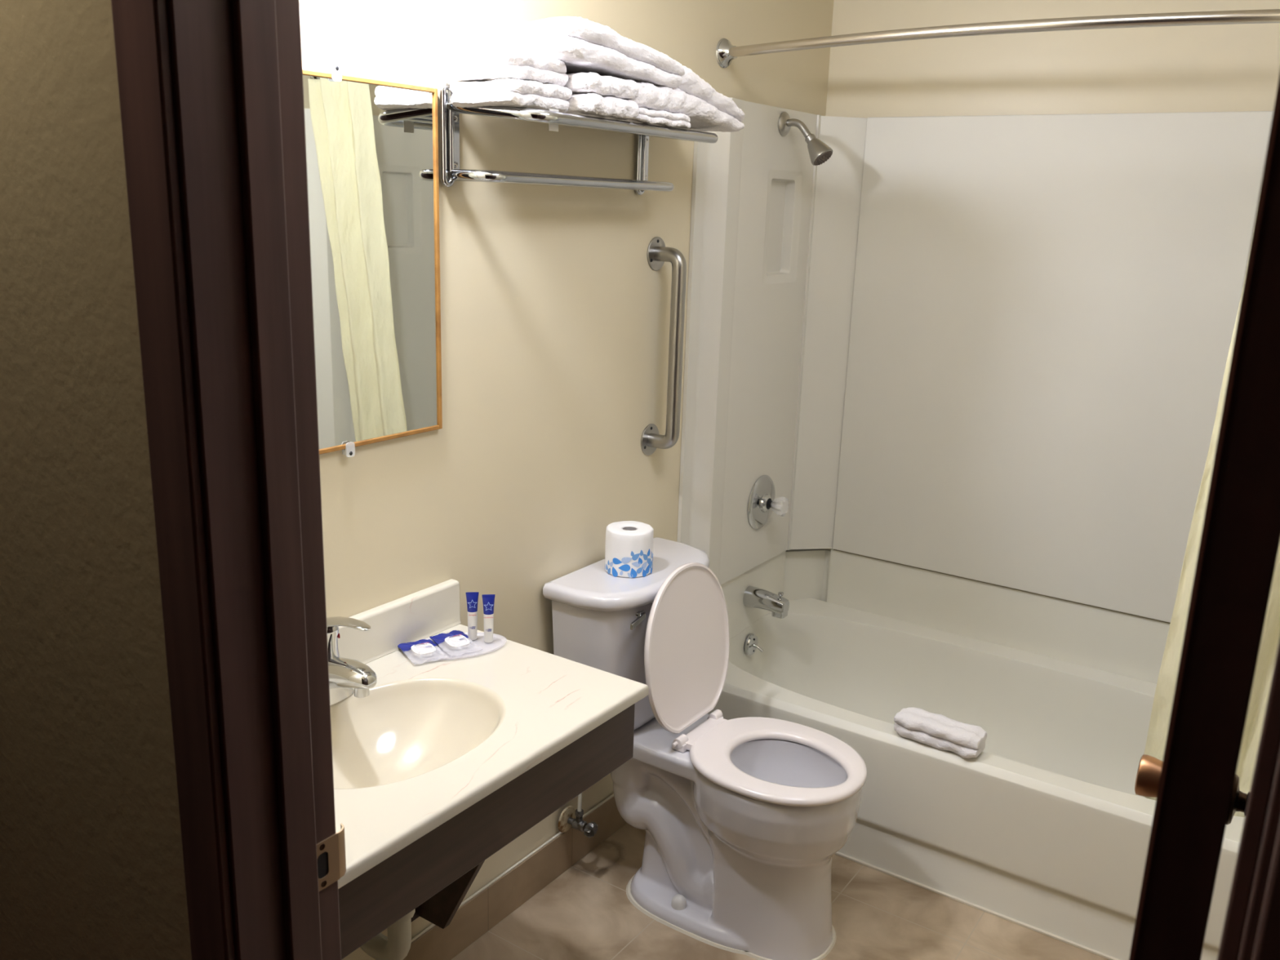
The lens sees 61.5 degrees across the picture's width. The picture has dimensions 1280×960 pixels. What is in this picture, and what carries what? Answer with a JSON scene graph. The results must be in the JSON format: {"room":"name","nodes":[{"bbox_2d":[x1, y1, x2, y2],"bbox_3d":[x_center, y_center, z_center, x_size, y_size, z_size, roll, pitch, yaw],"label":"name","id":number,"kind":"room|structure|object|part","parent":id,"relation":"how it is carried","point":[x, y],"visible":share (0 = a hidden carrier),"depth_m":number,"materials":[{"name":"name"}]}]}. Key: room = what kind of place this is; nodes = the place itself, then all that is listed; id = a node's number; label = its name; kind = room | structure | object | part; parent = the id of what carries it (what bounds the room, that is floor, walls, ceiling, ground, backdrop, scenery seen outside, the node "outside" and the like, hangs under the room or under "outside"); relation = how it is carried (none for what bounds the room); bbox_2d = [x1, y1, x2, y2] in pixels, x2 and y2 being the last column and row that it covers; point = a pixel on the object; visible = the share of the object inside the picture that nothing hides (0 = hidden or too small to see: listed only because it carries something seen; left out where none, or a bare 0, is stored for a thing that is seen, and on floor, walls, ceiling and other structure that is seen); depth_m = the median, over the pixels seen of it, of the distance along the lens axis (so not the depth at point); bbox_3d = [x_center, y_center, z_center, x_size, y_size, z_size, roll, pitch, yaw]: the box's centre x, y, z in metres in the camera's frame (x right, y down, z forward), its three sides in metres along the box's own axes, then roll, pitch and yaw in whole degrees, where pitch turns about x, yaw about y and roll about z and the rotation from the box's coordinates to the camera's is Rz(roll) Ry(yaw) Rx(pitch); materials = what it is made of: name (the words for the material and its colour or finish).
{"room":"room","nodes":[
{"label":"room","id":0,"kind":"room"},
{"bbox_2d":[0,0,191,959],"bbox_3d":[-0.118,0.241,0.938,4.400,2.550,0.075,11,17,33],"label":"wall","id":1,"kind":"structure","parent":0,"point":[91,861],"depth_m":1.21,"materials":[{"name":"beige paint"}]},
{"bbox_2d":[299,0,833,959],"bbox_3d":[-0.172,-0.206,2.660,0.100,2.550,2.680,11,17,33],"label":"wall","id":2,"kind":"structure","parent":0,"point":[555,315],"depth_m":2.45,"materials":[{"name":"beige paint"}]},
{"bbox_2d":[302,66,442,455],"bbox_3d":[-0.538,-0.380,1.939,0.017,0.694,0.493,11,17,33],"label":"wall mirror","id":3,"kind":"object","parent":2,"relation":"attached to","point":[372,144],"visible":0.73,"depth_m":2.00,"materials":[{"name":"clear glass"}]},
{"bbox_2d":[337,578,461,663],"bbox_3d":[-0.643,0.345,1.992,0.028,0.097,0.865,11,17,33],"label":"backsplash","id":4,"kind":"structure","parent":2,"relation":"attached to","point":[423,614],"depth_m":2.20,"materials":[{"name":"beige stone"}]},
{"bbox_2d":[337,703,635,959],"bbox_3d":[-0.465,0.764,1.958,0.499,0.636,0.852,11,17,33],"label":"vanity apron","id":5,"kind":"object","parent":2,"relation":"attached to","point":[433,875],"visible":0.32,"depth_m":1.76,"materials":[{"name":"brown wood"}]},
{"bbox_2d":[330,578,648,888],"bbox_3d":[-0.442,0.449,1.877,0.519,0.228,0.867,11,17,33],"label":"countertop","id":6,"kind":"structure","parent":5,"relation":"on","point":[436,735],"depth_m":2.00,"materials":[{"name":"beige stone"}]},
{"bbox_2d":[326,616,377,705],"bbox_3d":[-0.534,0.325,1.925,0.161,0.174,0.148,11,17,33],"label":"faucet","id":7,"kind":"object","parent":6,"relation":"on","point":[347,677],"visible":0.6,"depth_m":1.90,"materials":[{"name":"silver metal"}]},
{"bbox_3d":[-0.532,0.291,1.916,0.147,0.102,0.058,11,17,33],"label":"lever handle","id":8,"kind":"part","parent":7,"relation":"part of","materials":[{"name":"silver metal"}]},
{"bbox_3d":[-0.534,0.352,1.932,0.161,0.070,0.062,11,17,33],"label":"spout","id":9,"kind":"part","parent":7,"relation":"part of","materials":[{"name":"silver metal"}]},
{"bbox_2d":[360,909,415,959],"bbox_3d":[-0.537,0.713,2.019,0.294,0.362,0.056,11,17,33],"label":"drain pipe","id":10,"kind":"object","parent":6,"relation":"attached to","point":[397,945],"visible":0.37,"depth_m":1.97,"materials":[{"name":"beige plastic"}]},
{"bbox_2d":[330,677,506,789],"bbox_3d":[-0.431,0.493,1.893,0.325,0.128,0.439,11,17,33],"label":"sink basin","id":11,"kind":"object","parent":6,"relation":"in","point":[408,732],"depth_m":2.00,"materials":[{"name":"beige ceramic"}]},
{"bbox_3d":[-0.379,0.342,2.213,0.155,0.007,0.194,11,17,33],"label":"tray","id":12,"kind":"object","parent":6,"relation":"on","visible":0},
{"bbox_2d":[397,639,436,657],"bbox_3d":[-0.440,0.342,2.174,0.070,0.018,0.099,-7,17,-31],"label":"packet","id":13,"kind":"object","parent":12,"relation":"on","point":[423,647],"visible":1,"depth_m":2.17,"materials":[{"name":"white"}]},
{"bbox_2d":[429,630,470,649],"bbox_3d":[-0.380,0.333,2.219,0.070,0.020,0.099,-9,18,-36],"label":"packet","id":14,"kind":"object","parent":12,"relation":"on","point":[455,639],"visible":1,"depth_m":2.22,"materials":[{"name":"white"}]},
{"bbox_2d":[466,591,479,639],"bbox_3d":[-0.348,0.283,2.240,0.022,0.103,0.022,11,17,33],"label":"toiletry tube","id":15,"kind":"object","parent":12,"relation":"on","point":[472,597],"visible":1,"depth_m":2.23,"materials":[{"name":"white plastic"}]},
{"bbox_2d":[481,594,495,642],"bbox_3d":[-0.313,0.287,2.229,0.024,0.103,0.024,11,17,33],"label":"toiletry tube","id":16,"kind":"object","parent":12,"relation":"on","point":[488,600],"visible":1,"depth_m":2.22,"materials":[{"name":"white plastic"}]},
{"bbox_2d":[403,793,626,959],"bbox_3d":[-0.422,1.062,2.567,0.012,0.127,1.770,11,17,33],"label":"baseboard","id":17,"kind":"structure","parent":2,"relation":"attached to","point":[485,908],"depth_m":2.71,"materials":[{"name":"beige tile"}]},
{"bbox_2d":[558,792,597,837],"bbox_3d":[-0.153,0.788,2.797,0.092,0.314,0.072,11,17,33],"label":"supply valve","id":18,"kind":"object","parent":2,"relation":"attached to","point":[566,819],"visible":0.63,"depth_m":2.82,"materials":[{"name":"silver metal"}]},
{"bbox_3d":[-0.191,0.899,2.850,0.010,0.072,0.072,11,17,33],"label":"wall plate","id":19,"kind":"part","parent":18,"relation":"part of","materials":[{"name":"metal"}]},
{"bbox_3d":[-0.129,0.911,2.807,0.022,0.038,0.044,11,17,33],"label":"handle","id":20,"kind":"part","parent":18,"relation":"part of","materials":[{"name":"silver metal"}]},
{"bbox_2d":[440,82,718,195],"bbox_3d":[-0.090,-0.718,2.315,0.235,0.194,0.726,11,17,33],"label":"towel rack","id":21,"kind":"object","parent":2,"relation":"attached to","point":[451,171],"visible":0.88,"depth_m":2.12,"materials":[{"name":"silver metal"}]},
{"bbox_2d":[449,78,572,131],"bbox_3d":[-0.249,-0.722,2.082,0.188,0.089,0.180,11,17,33],"label":"folded towel","id":22,"kind":"object","parent":21,"relation":"on","point":[531,94],"visible":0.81,"depth_m":2.01,"materials":[{"name":"white fabric"}]},
{"bbox_2d":[449,50,568,86],"bbox_3d":[-0.250,-0.786,2.064,0.178,0.053,0.174,11,17,33],"label":"folded towel","id":23,"kind":"object","parent":22,"relation":"on","point":[491,66],"visible":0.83,"depth_m":2.00,"materials":[{"name":"white fabric"}]},
{"bbox_3d":[-0.087,-0.762,2.305,0.234,0.044,0.693,11,17,33],"label":"shelf frame","id":24,"kind":"part","parent":21,"relation":"part of","materials":[{"name":"silver metal"}]},
{"bbox_2d":[565,93,639,119],"bbox_3d":[-0.142,-0.764,2.209,0.244,0.044,0.194,11,17,33],"label":"folded towel","id":25,"kind":"object","parent":21,"relation":"on","point":[593,104],"visible":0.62,"depth_m":2.12,"materials":[{"name":"white fabric"}]},
{"bbox_2d":[562,71,639,99],"bbox_3d":[-0.138,-0.801,2.200,0.242,0.043,0.193,11,17,33],"label":"folded towel","id":26,"kind":"object","parent":25,"relation":"on","point":[579,82],"visible":0.54,"depth_m":2.10,"materials":[{"name":"white fabric"}]},
{"bbox_2d":[621,107,690,128],"bbox_3d":[-0.031,-0.792,2.361,0.233,0.033,0.221,11,17,33],"label":"bath towel","id":27,"kind":"object","parent":21,"relation":"on","point":[658,117],"visible":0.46,"depth_m":2.29,"materials":[{"name":"white fabric"}]},
{"bbox_2d":[625,81,687,113],"bbox_3d":[-0.041,-0.828,2.340,0.241,0.056,0.226,11,17,33],"label":"bath towel","id":28,"kind":"object","parent":27,"relation":"on","point":[651,96],"visible":0.46,"depth_m":2.27,"materials":[{"name":"white fabric"}]},
{"bbox_2d":[484,16,684,88],"bbox_3d":[-0.107,-0.877,2.232,0.257,0.099,0.411,11,17,33],"label":"bath towel","id":29,"kind":"object","parent":28,"relation":"on","point":[584,45],"visible":0.75,"depth_m":2.09,"materials":[{"name":"white fabric"}]},
{"bbox_2d":[671,65,744,132],"bbox_3d":[0.080,-0.884,2.509,0.241,0.126,0.329,11,17,33],"label":"bath towel","id":30,"kind":"object","parent":21,"relation":"on","point":[708,109],"visible":0.44,"depth_m":2.44,"materials":[{"name":"white fabric"}]},
{"bbox_2d":[640,236,686,455],"bbox_3d":[0.071,-0.339,2.815,0.090,0.577,0.086,11,17,33],"label":"grab bar","id":31,"kind":"object","parent":2,"relation":"attached to","point":[658,254],"visible":1,"depth_m":2.79,"materials":[{"name":"silver metal"}]},
{"bbox_2d":[715,8,1279,67],"bbox_3d":[0.868,-0.992,2.386,1.658,0.074,0.194,11,17,33],"label":"shower rod","id":32,"kind":"object","parent":2,"relation":"attached to","point":[726,52],"visible":1,"depth_m":2.32,"materials":[{"name":"grey metal"}]},
{"bbox_2d":[1135,256,1279,817],"bbox_3d":[1.345,-0.043,2.320,0.302,1.812,0.204,11,17,33],"label":"shower curtain","id":33,"kind":"object","parent":32,"relation":"hanging from","point":[1162,703],"visible":0.26,"depth_m":2.48,"materials":[{"name":"cream fabric"}]},
{"bbox_2d":[451,822,1109,959],"bbox_3d":[0.428,1.203,2.486,1.750,0.050,2.815,11,17,33],"label":"floor","id":34,"kind":"structure","parent":0,"point":[586,913],"depth_m":2.70,"materials":[{"name":"beige tile"}]},
{"bbox_2d":[542,537,866,959],"bbox_3d":[0.202,0.656,2.696,0.756,0.888,0.502,11,17,33],"label":"toilet","id":35,"kind":"object","parent":34,"relation":"on","point":[744,820],"visible":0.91,"depth_m":2.62,"materials":[{"name":"white ceramic"}]},
{"bbox_3d":[-0.008,0.430,2.790,0.203,0.360,0.470,11,17,33],"label":"tank","id":36,"kind":"part","parent":35,"relation":"part of","materials":[{"name":"white ceramic"}]},
{"bbox_3d":[0.001,0.241,2.740,0.237,0.044,0.502,11,17,33],"label":"tank lid","id":37,"kind":"part","parent":35,"relation":"part of","materials":[{"name":"white ceramic"}]},
{"bbox_2d":[604,520,653,577],"bbox_3d":[-0.027,0.172,2.688,0.120,0.114,0.120,11,17,33],"label":"toilet paper roll","id":38,"kind":"object","parent":35,"relation":"on","point":[628,547],"visible":1,"depth_m":2.64,"materials":[{"name":"white paper"}]},
{"bbox_2d":[604,548,653,577],"bbox_3d":[-0.025,0.200,2.662,0.120,0.073,0.057,0,15,-5],"label":"print","id":39,"kind":"object","parent":38,"relation":"attached to","point":[621,562],"depth_m":2.64,"materials":[{"name":"blue paper"}]},
{"bbox_3d":[-0.013,0.330,2.567,0.029,0.025,0.084,8,16,23],"label":"flush lever","id":40,"kind":"part","parent":35,"relation":"part of","materials":[{"name":"silver metal"}]},
{"bbox_3d":[0.120,0.407,2.680,0.070,0.404,0.378,11,17,33],"label":"lid","id":41,"kind":"part","parent":35,"relation":"part of","materials":[{"name":"white plastic"}]},
{"bbox_3d":[0.204,0.875,2.731,0.706,0.446,0.366,11,17,33],"label":"bowl","id":42,"kind":"part","parent":35,"relation":"part of","materials":[{"name":"white ceramic"}]},
{"bbox_3d":[0.325,0.669,2.598,0.444,0.022,0.374,11,17,33],"label":"seat","id":43,"kind":"part","parent":35,"relation":"part of","materials":[{"name":"white plastic"}]},
{"bbox_2d":[707,548,1244,959],"bbox_3d":[0.994,0.715,3.107,1.642,0.624,0.791,11,17,33],"label":"bathtub","id":44,"kind":"object","parent":34,"relation":"on","point":[1046,831],"visible":0.71,"depth_m":3.17,"materials":[{"name":"beige plastic"}]},
{"bbox_2d":[744,633,763,655],"bbox_3d":[0.382,0.543,3.526,0.050,0.072,0.072,11,17,33],"label":"overflow plate","id":45,"kind":"object","parent":44,"relation":"attached to","point":[751,644],"visible":1,"depth_m":3.52,"materials":[{"name":"silver metal"}]},
{"bbox_3d":[0.387,0.549,3.524,0.039,0.024,0.014,11,17,33],"label":"lever","id":46,"kind":"part","parent":45,"relation":"part of","materials":[{"name":"silver metal"}]},
{"bbox_2d":[742,586,789,618],"bbox_3d":[0.407,0.386,3.444,0.138,0.078,0.068,11,17,33],"label":"tub spout","id":47,"kind":"object","parent":44,"relation":"attached to","point":[753,597],"visible":1,"depth_m":3.42,"materials":[{"name":"silver metal"}]},
{"bbox_2d":[893,706,986,758],"bbox_3d":[0.781,0.656,2.810,0.228,0.068,0.097,11,17,33],"label":"bath mat","id":48,"kind":"object","parent":44,"relation":"on","point":[940,731],"visible":1,"depth_m":2.78,"materials":[{"name":"white fabric"}]},
{"bbox_2d":[720,598,1244,857],"bbox_3d":[0.989,0.760,3.112,1.642,0.321,0.770,11,17,33],"label":"basin","id":49,"kind":"object","parent":44,"relation":"in","point":[1054,775],"depth_m":3.17,"materials":[{"name":"white ceramic"}]},
{"bbox_2d":[822,0,1279,551],"bbox_3d":[1.277,-0.304,3.224,1.650,2.550,0.100,11,17,33],"label":"wall","id":50,"kind":"structure","parent":0,"point":[1213,68],"depth_m":3.04,"materials":[{"name":"beige paint"}]},
{"bbox_2d":[676,97,1273,623],"bbox_3d":[1.018,-0.155,2.874,1.648,1.621,0.771,11,17,33],"label":"shower surround","id":51,"kind":"object","parent":50,"relation":"attached to","point":[991,349],"visible":0.96,"depth_m":3.18,"materials":[{"name":"white plastic"}]},
{"bbox_2d":[746,475,789,529],"bbox_3d":[0.419,0.078,3.394,0.088,0.176,0.176,11,17,33],"label":"shower valve","id":52,"kind":"object","parent":51,"relation":"attached to","point":[762,501],"visible":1,"depth_m":3.38,"materials":[{"name":"silver metal"}]},
{"bbox_3d":[0.396,0.073,3.409,0.030,0.176,0.176,11,17,33],"label":"plate","id":53,"kind":"part","parent":52,"relation":"part of","materials":[{"name":"silver metal"}]},
{"bbox_3d":[0.410,0.076,3.400,0.034,0.036,0.036,11,17,33],"label":"stem","id":54,"kind":"part","parent":52,"relation":"part of","materials":[{"name":"black"}]},
{"bbox_3d":[0.436,0.081,3.383,0.048,0.065,0.065,11,17,33],"label":"knob","id":55,"kind":"part","parent":52,"relation":"part of","materials":[{"name":"white plastic"}]},
{"bbox_3d":[0.377,-0.400,3.297,0.037,1.399,0.457,11,17,33],"label":"panel","id":56,"kind":"part","parent":51,"relation":"part of","materials":[{"name":"white plastic"}]},
{"bbox_2d":[777,111,832,165],"bbox_3d":[0.479,-0.981,3.092,0.163,0.149,0.068,13,18,36],"label":"shower head","id":57,"kind":"object","parent":51,"relation":"attached to","point":[820,152],"visible":1,"depth_m":3.08},
{"bbox_3d":[0.458,-1.005,3.103,0.105,0.070,0.021,13,18,36],"label":"arm","id":58,"kind":"part","parent":57,"relation":"part of","materials":[{"name":"silver metal"}]},
{"bbox_3d":[0.598,-0.445,3.501,0.143,1.397,0.126,11,17,33],"label":"corner panel","id":59,"kind":"part","parent":51,"relation":"part of","materials":[{"name":"white plastic"}]},
{"bbox_3d":[-0.224,0.199,1.087,1.850,2.550,0.060,11,17,33],"label":"wall","id":60,"kind":"structure","parent":0,"visible":0},
{"bbox_2d":[111,0,346,959],"bbox_3d":[-0.409,0.312,1.187,0.180,2.270,0.068,-8,17,-33],"label":"trim","id":61,"kind":"structure","parent":60,"relation":"attached to","point":[211,92],"depth_m":1.08,"materials":[{"name":"brown wood"}]},
{"bbox_3d":[-0.469,0.320,1.148,0.069,2.270,0.014,11,17,33],"label":"casing","id":62,"kind":"part","parent":61,"relation":"part of","materials":[{"name":"brown wood"}]},
{"bbox_3d":[-0.365,0.448,1.273,0.011,0.062,0.056,7,15,20],"label":"strike plate","id":63,"kind":"part","parent":61,"relation":"part of","materials":[{"name":"gold metal"}]},
{"bbox_2d":[1128,75,1279,959],"bbox_3d":[0.577,0.389,1.144,0.186,2.182,0.866,11,17,33],"label":"door","id":64,"kind":"structure","parent":60,"relation":"in","point":[1195,786],"depth_m":0.69,"materials":[{"name":"brown wood"}]},
{"bbox_3d":[0.726,0.415,1.483,0.074,0.068,0.068,11,17,33],"label":"knob","id":65,"kind":"part","parent":64,"relation":"part of","materials":[{"name":"orange metal"}]},
{"bbox_3d":[0.819,0.433,1.424,0.074,0.068,0.068,11,17,33],"label":"knob","id":66,"kind":"part","parent":64,"relation":"part of","materials":[{"name":"brown metal"}]},
{"bbox_2d":[1217,637,1279,959],"bbox_3d":[0.361,0.470,0.675,0.068,2.270,0.166,5,15,12],"label":"trim","id":67,"kind":"structure","parent":60,"relation":"attached to","point":[1251,926],"depth_m":0.61,"materials":[{"name":"brown wood"}]},
{"bbox_3d":[0.347,0.485,0.613,0.069,2.270,0.014,11,17,33],"label":"casing","id":68,"kind":"part","parent":67,"relation":"part of","materials":[{"name":"brown wood"}]}
]}

